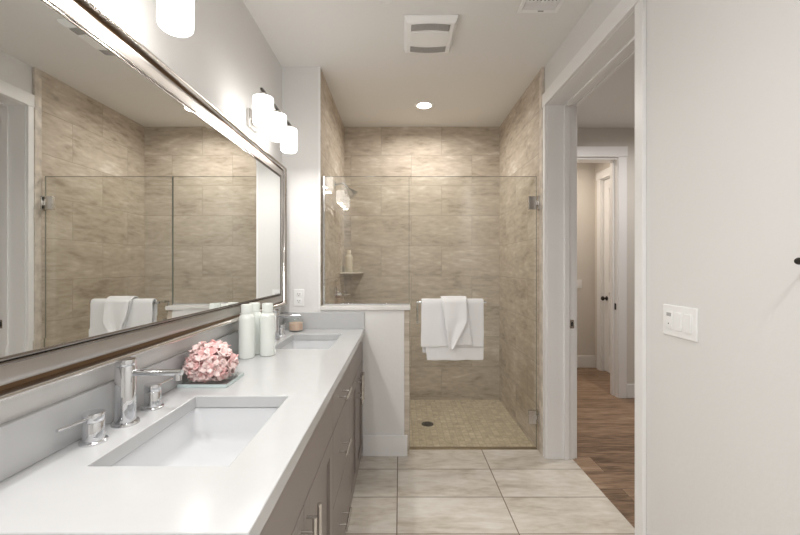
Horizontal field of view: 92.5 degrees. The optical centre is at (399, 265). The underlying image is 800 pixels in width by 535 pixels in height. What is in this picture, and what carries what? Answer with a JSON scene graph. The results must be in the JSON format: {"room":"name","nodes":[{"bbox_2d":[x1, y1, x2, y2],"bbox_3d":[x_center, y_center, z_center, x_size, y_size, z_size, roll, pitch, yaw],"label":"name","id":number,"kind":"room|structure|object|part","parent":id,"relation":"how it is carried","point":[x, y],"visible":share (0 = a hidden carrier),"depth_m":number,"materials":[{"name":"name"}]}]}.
{"room":"bathroom","nodes":[
{"label":"bathroom","id":0,"kind":"room"},
{"bbox_2d":[0,0,281,423],"bbox_3d":[-0.907,-0.034,0.150,0.150,2.741,5.100,0,0,0],"label":"wall","id":1,"kind":"structure","parent":0,"point":[227,59],"depth_m":1.65,"materials":[{"name":"white paint"}]},
{"bbox_2d":[0,313,283,481],"bbox_3d":[-0.823,0.385,1.657,0.018,0.112,2.048,0,0,0],"label":"backsplash","id":2,"kind":"structure","parent":1,"relation":"attached to","point":[27,439],"depth_m":0.91,"materials":[{"name":"white stone"}]},
{"bbox_2d":[0,0,286,401],"bbox_3d":[-0.799,-0.201,1.591,0.065,0.934,2.032,0,0,0],"label":"framed mirror","id":3,"kind":"object","parent":1,"relation":"attached to","point":[137,217],"visible":1,"depth_m":1.04,"materials":[{"name":"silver metal"}]},
{"bbox_2d":[157,0,193,37],"bbox_3d":[-0.732,-0.806,0.945,0.200,0.184,0.539,0,0,0],"label":"vanity light","id":4,"kind":"object","parent":1,"relation":"attached to","point":[174,17],"visible":1,"depth_m":1.14,"materials":[{"name":"white glass"}]},
{"bbox_2d":[247,88,296,153],"bbox_3d":[-0.732,-0.788,2.130,0.200,0.184,0.539,0,0,0],"label":"vanity light","id":5,"kind":"object","parent":1,"relation":"attached to","point":[265,113],"visible":1,"depth_m":2.08,"materials":[{"name":"white glass"}]},
{"bbox_3d":[-0.682,-0.768,1.910,0.099,0.144,0.099,0,0,0],"label":"lamp shade","id":6,"kind":"part","parent":5,"relation":"part of","materials":[{"name":"white glass"}]},
{"bbox_3d":[-0.682,-0.768,2.130,0.099,0.144,0.099,0,0,0],"label":"lamp shade","id":7,"kind":"part","parent":5,"relation":"part of","materials":[{"name":"white glass"}]},
{"bbox_3d":[-0.682,-0.768,2.350,0.099,0.144,0.099,0,0,0],"label":"lamp shade","id":8,"kind":"part","parent":5,"relation":"part of","materials":[{"name":"white glass"}]},
{"bbox_2d":[282,67,343,311],"bbox_3d":[-0.772,-0.028,3.357,0.420,2.753,1.315,0,0,0],"label":"wall","id":9,"kind":"structure","parent":0,"point":[300,85],"depth_m":2.70,"materials":[{"name":"white paint"}]},
{"bbox_2d":[294,289,303,305],"bbox_3d":[-0.711,0.222,2.695,0.072,0.118,0.009,0,0,0],"label":"electrical outlet","id":10,"kind":"object","parent":9,"relation":"attached to","point":[298,293],"visible":1,"depth_m":2.69,"materials":[{"name":"white plastic"}]},
{"bbox_2d":[319,67,320,311],"bbox_3d":[-0.568,-0.034,2.701,0.013,2.741,0.005,0,0,0],"label":"trim","id":11,"kind":"structure","parent":9,"relation":"attached to","point":[319,67],"depth_m":2.70,"materials":[{"name":"white paint"}]},
{"bbox_2d":[334,287,349,302],"bbox_3d":[-0.499,0.255,3.340,0.126,0.150,0.150,0,0,0],"label":"shower valve","id":12,"kind":"object","parent":9,"relation":"attached to","point":[337,294],"visible":0.96,"depth_m":3.32,"materials":[{"name":"silver metal"}]},
{"bbox_3d":[-0.532,0.255,3.340,0.040,0.052,0.052,0,0,0],"label":"knob","id":13,"kind":"part","parent":12,"relation":"part of","materials":[{"name":"silver metal"}]},
{"bbox_2d":[334,181,357,198],"bbox_3d":[-0.465,-0.656,3.310,0.201,0.151,0.088,0,0,0],"label":"sprayer","id":14,"kind":"object","parent":9,"relation":"attached to","point":[352,193],"visible":1,"depth_m":3.29,"materials":[{"name":"silver metal"}]},
{"bbox_3d":[-0.501,-0.691,3.310,0.129,0.065,0.019,0,0,0],"label":"arm","id":15,"kind":"part","parent":14,"relation":"part of","materials":[{"name":"silver metal"}]},
{"bbox_2d":[340,270,363,273],"bbox_3d":[-0.464,0.037,3.718,0.195,0.074,0.292,0,0,0],"label":"corner shelf","id":16,"kind":"object","parent":9,"relation":"attached to","point":[353,270],"visible":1,"depth_m":3.62,"materials":[{"name":"stone"}]},
{"bbox_2d":[345,250,352,271],"bbox_3d":[-0.502,-0.048,3.765,0.074,0.216,0.074,0,0,0],"label":"shampoo bottle","id":17,"kind":"object","parent":16,"relation":"on","point":[348,258],"visible":0.91,"depth_m":3.73,"materials":[{"name":"beige plastic"}]},
{"bbox_2d":[320,310,403,455],"bbox_3d":[-0.266,0.824,2.779,0.592,1.027,0.158,0,0,0],"label":"wall","id":18,"kind":"structure","parent":0,"point":[383,338],"depth_m":2.70,"materials":[{"name":"white paint"}]},
{"bbox_2d":[320,305,409,309],"bbox_3d":[-0.244,0.296,2.784,0.635,0.028,0.196,0,0,0],"label":"trim","id":19,"kind":"structure","parent":18,"relation":"on","point":[323,307],"depth_m":2.69,"materials":[{"name":"stone"}]},
{"bbox_2d":[322,176,408,304],"bbox_3d":[-0.248,-0.183,2.765,0.624,0.928,0.022,0,0,0],"label":"glass panel","id":20,"kind":"object","parent":19,"relation":"on","point":[323,177],"visible":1,"depth_m":2.75,"materials":[{"name":"glass"}]},
{"bbox_2d":[363,435,406,456],"bbox_3d":[-0.105,1.264,2.692,0.314,0.147,0.015,0,0,0],"label":"baseboard","id":21,"kind":"structure","parent":18,"relation":"attached to","point":[373,445],"depth_m":2.69,"materials":[{"name":"white paint"}]},
{"bbox_2d":[404,310,408,454],"bbox_3d":[-0.247,0.830,2.787,0.629,1.039,0.166,0,0,0],"label":"trim","id":22,"kind":"structure","parent":18,"relation":"attached to","point":[406,312],"depth_m":2.70,"materials":[{"name":"tile"}]},
{"bbox_2d":[243,0,634,127],"bbox_3d":[1.609,-1.464,1.375,5.182,0.120,7.750,0,0,0],"label":"ceiling","id":23,"kind":"structure","parent":0,"point":[496,52],"depth_m":2.62,"materials":[{"name":"white paint"}]},
{"bbox_2d":[414,101,433,109],"bbox_3d":[0.210,-1.399,3.340,0.180,0.010,0.180,0,0,0],"label":"recessed light","id":24,"kind":"object","parent":23,"relation":"in","point":[420,105],"visible":1,"depth_m":3.34,"materials":[{"name":"white glass"}]},
{"bbox_2d":[404,15,458,52],"bbox_3d":[0.175,-1.383,2.305,0.303,0.042,0.336,0,0,0],"label":"exhaust fan","id":25,"kind":"object","parent":23,"relation":"attached to","point":[422,33],"visible":1,"depth_m":2.24,"materials":[{"name":"white plastic"}]},
{"bbox_3d":[0.175,-1.364,2.305,0.224,0.004,0.138,0,0,0],"label":"panel","id":26,"kind":"part","parent":25,"relation":"part of","materials":[{"name":"white plastic"}]},
{"bbox_2d":[517,0,563,12],"bbox_3d":[0.755,-1.398,1.965,0.220,0.012,0.300,0,0,0],"label":"ceiling vent","id":27,"kind":"object","parent":23,"relation":"in","point":[526,6],"visible":1,"depth_m":2.07,"materials":[{"name":"white plastic"}]},
{"bbox_2d":[410,400,533,446],"bbox_3d":[0.221,1.403,3.355,1.605,0.108,1.060,0,0,0],"label":"floor","id":28,"kind":"structure","parent":0,"point":[457,423],"depth_m":3.22,"materials":[{"name":"tile"}]},
{"bbox_2d":[422,421,433,426],"bbox_3d":[0.235,1.347,3.270,0.104,0.004,0.104,0,0,0],"label":"floor drain","id":29,"kind":"object","parent":28,"relation":"on","point":[426,423],"visible":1,"depth_m":3.27,"materials":[{"name":"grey metal"}]},
{"bbox_2d":[344,127,634,399],"bbox_3d":[1.813,0.026,3.942,4.774,2.861,0.155,0,0,0],"label":"wall","id":30,"kind":"structure","parent":0,"point":[454,221],"depth_m":3.87,"materials":[{"name":"tile"}]},
{"bbox_2d":[577,146,627,397],"bbox_3d":[1.762,0.065,3.943,1.075,2.545,0.154,0,0,0],"label":"door frame","id":31,"kind":"structure","parent":30,"relation":"in","point":[616,156],"depth_m":3.87,"materials":[{"name":"white paint"}]},
{"bbox_3d":[2.252,0.117,3.881,0.085,2.440,0.018,0,0,0],"label":"casing","id":32,"kind":"part","parent":31,"relation":"part of","materials":[{"name":"white paint"}]},
{"bbox_2d":[627,384,634,397],"bbox_3d":[2.850,1.267,3.882,1.100,0.140,0.015,0,0,0],"label":"baseboard","id":33,"kind":"structure","parent":30,"relation":"attached to","point":[630,387],"depth_m":3.88,"materials":[{"name":"white paint"}]},
{"bbox_2d":[345,368,634,534],"bbox_3d":[1.609,1.397,1.400,5.182,0.120,7.600,0,0,0],"label":"floor","id":34,"kind":"structure","parent":0,"point":[423,492],"depth_m":2.31,"materials":[{"name":"tile"}]},
{"bbox_2d":[260,395,332,534],"bbox_3d":[-0.525,0.909,1.079,0.610,0.855,0.837,0,0,0],"label":"base cabinet","id":35,"kind":"object","parent":34,"relation":"on","point":[304,506],"visible":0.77,"depth_m":1.10,"materials":[{"name":"grey paint"}]},
{"bbox_2d":[0,329,364,534],"bbox_3d":[-0.541,0.461,1.667,0.582,0.040,2.067,0,0,0],"label":"countertop","id":36,"kind":"structure","parent":35,"relation":"on","point":[73,490],"depth_m":0.81,"materials":[{"name":"white stone"}]},
{"bbox_2d":[55,357,183,447],"bbox_3d":[-0.706,0.350,1.075,0.192,0.182,0.407,0,0,0],"label":"faucet","id":37,"kind":"object","parent":36,"relation":"on","point":[92,422],"visible":0.99,"depth_m":1.05,"materials":[{"name":"silver metal"}]},
{"bbox_3d":[-0.775,0.377,0.908,0.009,0.009,0.074,0,0,11],"label":"lever","id":38,"kind":"part","parent":37,"relation":"part of","materials":[{"name":"silver metal"}]},
{"bbox_3d":[-0.768,0.403,0.960,0.060,0.076,0.060,0,0,0],"label":"handle","id":39,"kind":"part","parent":37,"relation":"part of","materials":[{"name":"silver metal"}]},
{"bbox_3d":[-0.768,0.403,1.190,0.060,0.076,0.060,0,0,0],"label":"handle","id":40,"kind":"part","parent":37,"relation":"part of","materials":[{"name":"silver metal"}]},
{"bbox_3d":[-0.679,0.298,1.072,0.138,0.018,0.018,0,0,0],"label":"spout","id":41,"kind":"part","parent":37,"relation":"part of","materials":[{"name":"silver metal"}]},
{"bbox_2d":[112,407,278,465],"bbox_3d":[-0.535,0.552,1.073,0.362,0.140,0.503,0,0,0],"label":"undermount sink","id":42,"kind":"object","parent":36,"relation":"in","point":[204,436],"visible":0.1,"depth_m":1.24,"materials":[{"name":"white ceramic"}]},
{"bbox_2d":[177,373,243,387],"bbox_3d":[-0.717,0.434,1.462,0.179,0.014,0.156,0,0,0],"label":"glass tray","id":43,"kind":"object","parent":36,"relation":"on","point":[242,374],"visible":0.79,"depth_m":1.38,"materials":[{"name":"white"}]},
{"bbox_2d":[182,339,238,382],"bbox_3d":[-0.715,0.353,1.451,0.193,0.144,0.185,0,0,-26],"label":"flower","id":44,"kind":"object","parent":43,"relation":"on","point":[213,360],"visible":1,"depth_m":1.40,"materials":[{"name":"pink plant"}]},
{"bbox_2d":[239,304,254,358],"bbox_3d":[-0.738,0.313,1.845,0.074,0.256,0.074,0,0,0],"label":"toiletry bottle","id":45,"kind":"object","parent":36,"relation":"on","point":[246,318],"visible":1,"depth_m":1.82,"materials":[{"name":"white plastic"}]},
{"bbox_2d":[249,302,260,354],"bbox_3d":[-0.733,0.313,1.930,0.074,0.256,0.074,0,0,0],"label":"toiletry bottle","id":46,"kind":"object","parent":36,"relation":"on","point":[256,305],"visible":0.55,"depth_m":1.91,"materials":[{"name":"white plastic"}]},
{"bbox_2d":[260,303,274,355],"bbox_3d":[-0.657,0.313,1.900,0.074,0.256,0.074,0,0,0],"label":"toiletry bottle","id":47,"kind":"object","parent":36,"relation":"on","point":[267,317],"visible":1,"depth_m":1.87,"materials":[{"name":"white plastic"}]},
{"bbox_2d":[273,309,300,340],"bbox_3d":[-0.686,0.350,2.288,0.192,0.182,0.407,0,0,0],"label":"faucet","id":48,"kind":"object","parent":36,"relation":"on","point":[279,328],"visible":0.67,"depth_m":2.28,"materials":[{"name":"silver metal"}]},
{"bbox_3d":[-0.748,0.403,2.403,0.060,0.076,0.060,0,0,0],"label":"handle","id":49,"kind":"part","parent":48,"relation":"part of","materials":[{"name":"silver metal"}]},
{"bbox_3d":[-0.659,0.298,2.285,0.138,0.018,0.018,0,0,0],"label":"spout","id":50,"kind":"part","parent":48,"relation":"part of","materials":[{"name":"silver metal"}]},
{"bbox_2d":[289,315,303,330],"bbox_3d":[-0.705,0.390,2.595,0.100,0.103,0.100,0,0,0],"label":"candle","id":51,"kind":"object","parent":36,"relation":"on","point":[293,326],"visible":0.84,"depth_m":2.56,"materials":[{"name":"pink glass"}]},
{"bbox_2d":[281,340,335,348],"bbox_3d":[-0.535,0.552,2.260,0.362,0.140,0.498,0,0,0],"label":"undermount sink","id":52,"kind":"object","parent":36,"relation":"in","point":[295,344],"visible":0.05,"depth_m":2.48,"materials":[{"name":"white ceramic"}]},
{"bbox_2d":[282,312,364,328],"bbox_3d":[-0.541,0.384,2.691,0.582,0.115,0.018,0,0,0],"label":"side splash","id":53,"kind":"object","parent":36,"relation":"on","point":[312,320],"visible":0.76,"depth_m":2.68,"materials":[{"name":"white stone"}]},
{"bbox_3d":[-0.272,0.968,0.853,0.020,0.628,0.379,0,0,0],"label":"door","id":54,"kind":"part","parent":35,"relation":"part of","materials":[{"name":"grey paint"}]},
{"bbox_3d":[-0.241,0.751,1.015,0.042,0.170,0.012,0,0,0],"label":"handle","id":55,"kind":"part","parent":35,"relation":"part of","materials":[{"name":"silver metal"}]},
{"bbox_3d":[-0.241,0.751,1.075,0.042,0.170,0.012,0,0,0],"label":"handle","id":56,"kind":"part","parent":35,"relation":"part of","materials":[{"name":"silver metal"}]},
{"bbox_3d":[-0.272,0.968,1.271,0.020,0.628,0.446,0,0,0],"label":"door","id":57,"kind":"part","parent":35,"relation":"part of","materials":[{"name":"grey paint"}]},
{"bbox_2d":[332,365,351,534],"bbox_3d":[-0.525,0.909,1.736,0.610,0.855,0.476,0,0,0],"label":"base cabinet","id":58,"kind":"object","parent":34,"relation":"on","point":[341,441],"visible":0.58,"depth_m":1.69,"materials":[{"name":"grey paint"}]},
{"bbox_3d":[-0.272,0.801,1.736,0.020,0.295,0.472,0,0,0],"label":"drawer","id":59,"kind":"part","parent":58,"relation":"part of","materials":[{"name":"grey paint"}]},
{"bbox_3d":[-0.272,1.119,1.736,0.020,0.327,0.472,0,0,0],"label":"drawer","id":60,"kind":"part","parent":58,"relation":"part of","materials":[{"name":"grey paint"}]},
{"bbox_3d":[-0.272,0.567,1.736,0.020,0.162,0.472,0,0,0],"label":"drawer","id":61,"kind":"part","parent":58,"relation":"part of","materials":[{"name":"grey paint"}]},
{"bbox_3d":[-0.241,1.115,1.690,0.042,0.012,0.150,0,0,0],"label":"handle","id":62,"kind":"part","parent":58,"relation":"part of","materials":[{"name":"silver metal"}]},
{"bbox_3d":[-0.241,0.797,1.690,0.042,0.012,0.150,0,0,0],"label":"handle","id":63,"kind":"part","parent":58,"relation":"part of","materials":[{"name":"silver metal"}]},
{"bbox_3d":[-0.241,0.563,1.690,0.042,0.012,0.150,0,0,0],"label":"handle","id":64,"kind":"part","parent":58,"relation":"part of","materials":[{"name":"silver metal"}]},
{"bbox_2d":[349,338,363,507],"bbox_3d":[-0.525,0.909,2.329,0.610,0.855,0.709,0,0,0],"label":"base cabinet","id":65,"kind":"object","parent":34,"relation":"on","point":[356,374],"visible":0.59,"depth_m":2.27,"materials":[{"name":"grey paint"}]},
{"bbox_3d":[-0.272,0.968,2.152,0.020,0.628,0.349,0,0,0],"label":"door","id":66,"kind":"part","parent":65,"relation":"part of","materials":[{"name":"grey paint"}]},
{"bbox_3d":[-0.272,0.567,2.330,0.020,0.162,0.704,0,0,0],"label":"false drawer","id":67,"kind":"part","parent":65,"relation":"part of","materials":[{"name":"grey paint"}]},
{"bbox_3d":[-0.272,0.968,2.507,0.020,0.628,0.349,0,0,0],"label":"door","id":68,"kind":"part","parent":65,"relation":"part of","materials":[{"name":"grey paint"}]},
{"bbox_3d":[-0.241,0.741,2.290,0.042,0.170,0.012,0,0,0],"label":"handle","id":69,"kind":"part","parent":65,"relation":"part of","materials":[{"name":"silver metal"}]},
{"bbox_3d":[-0.241,0.741,2.370,0.042,0.170,0.012,0,0,0],"label":"handle","id":70,"kind":"part","parent":65,"relation":"part of","materials":[{"name":"silver metal"}]},
{"bbox_2d":[409,447,537,449],"bbox_3d":[0.535,1.340,2.808,0.936,0.018,0.035,0,0,0],"label":"trim","id":71,"kind":"structure","parent":34,"relation":"on","point":[411,448],"depth_m":2.79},
{"bbox_2d":[577,163,594,355],"bbox_3d":[1.900,-0.034,5.125,1.600,2.741,0.150,0,0,0],"label":"wall","id":72,"kind":"structure","parent":0,"point":[585,171],"depth_m":5.05,"materials":[{"name":"white paint"}]},
{"bbox_2d":[577,280,581,287],"bbox_3d":[2.360,0.235,5.045,0.070,0.114,0.010,0,0,0],"label":"light switch","id":73,"kind":"object","parent":72,"relation":"attached to","point":[579,282],"visible":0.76,"depth_m":5.04,"materials":[{"name":"white plastic"}]},
{"bbox_2d":[577,356,594,367],"bbox_3d":[1.891,1.260,5.043,1.358,0.155,0.015,0,0,0],"label":"baseboard","id":74,"kind":"structure","parent":72,"relation":"attached to","point":[582,361],"depth_m":5.04,"materials":[{"name":"white paint"}]},
{"bbox_2d":[595,163,609,367],"bbox_3d":[2.635,-0.034,4.535,0.130,2.741,1.030,0,0,0],"label":"wall","id":75,"kind":"structure","parent":0,"point":[599,167],"depth_m":5.01,"materials":[{"name":"white paint"}]},
{"bbox_2d":[596,167,609,372],"bbox_3d":[2.616,0.067,4.500,0.167,2.540,0.950,0,0,0],"label":"door","id":76,"kind":"structure","parent":75,"relation":"in","point":[602,177],"depth_m":4.88,"materials":[{"name":"white paint"}]},
{"bbox_3d":[2.561,0.117,4.925,0.018,2.440,0.080,0,0,0],"label":"casing","id":77,"kind":"part","parent":76,"relation":"part of","materials":[{"name":"white paint"}]},
{"bbox_2d":[499,0,799,534],"bbox_3d":[1.107,-0.028,0.807,0.209,2.753,6.415,0,0,0],"label":"wall","id":78,"kind":"structure","parent":0,"point":[723,76],"depth_m":1.26,"materials":[{"name":"white paint"}]},
{"bbox_2d":[409,176,539,448],"bbox_3d":[0.535,0.336,2.756,0.934,1.966,0.138,0,0,0],"label":"shower door","id":79,"kind":"structure","parent":78,"relation":"attached to","point":[533,201],"depth_m":2.76,"materials":[{"name":"clear glass"}]},
{"bbox_3d":[0.128,0.332,2.797,0.016,0.166,0.055,0,0,0],"label":"pull handle","id":80,"kind":"part","parent":79,"relation":"part of","materials":[{"name":"silver metal"}]},
{"bbox_2d":[421,298,483,360],"bbox_3d":[0.365,0.445,2.693,0.439,0.433,0.069,0,0,0],"label":"bath towel","id":81,"kind":"object","parent":79,"relation":"hanging from","point":[434,342],"visible":0.61,"depth_m":2.66,"materials":[{"name":"white fabric"}]},
{"bbox_2d":[440,296,471,348],"bbox_3d":[0.393,0.388,2.672,0.215,0.356,0.144,0,0,0],"label":"hand towel","id":82,"kind":"object","parent":81,"relation":"on","point":[455,308],"visible":0.97,"depth_m":2.63,"materials":[{"name":"white fabric"}]},
{"bbox_2d":[539,67,544,454],"bbox_3d":[1.012,-0.034,2.728,0.021,2.741,0.054,0,0,0],"label":"trim","id":83,"kind":"structure","parent":78,"relation":"attached to","point":[542,70],"depth_m":2.71,"materials":[{"name":"tile"}]},
{"bbox_2d":[542,0,645,534],"bbox_3d":[1.117,0.065,2.145,0.232,2.545,1.200,0,0,0],"label":"door frame","id":84,"kind":"structure","parent":78,"relation":"in","point":[621,36],"depth_m":2.64,"materials":[{"name":"white paint"}]},
{"bbox_3d":[1.014,0.111,2.679,0.017,2.453,0.041,0,0,0],"label":"casing","id":85,"kind":"part","parent":84,"relation":"part of","materials":[{"name":"white paint"}]},
{"bbox_3d":[1.220,0.115,2.696,0.017,2.445,0.077,0,0,0],"label":"casing","id":86,"kind":"part","parent":84,"relation":"part of","materials":[{"name":"white paint"}]},
{"bbox_3d":[1.014,0.111,1.615,0.017,2.453,0.054,0,0,0],"label":"casing","id":87,"kind":"part","parent":84,"relation":"part of","materials":[{"name":"white paint"}]},
{"bbox_2d":[663,304,697,341],"bbox_3d":[1.016,0.204,1.396,0.011,0.115,0.168,0,0,0],"label":"light switch","id":88,"kind":"object","parent":78,"relation":"attached to","point":[678,321],"visible":1,"depth_m":1.38,"materials":[{"name":"white plastic"}]},
{"bbox_2d":[794,257,799,264],"bbox_3d":[0.999,-0.012,0.942,0.047,0.036,0.036,0,0,0],"label":"robe hook","id":89,"kind":"object","parent":78,"relation":"attached to","point":[797,260],"visible":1,"depth_m":0.94,"materials":[{"name":"brown metal"}]}
]}

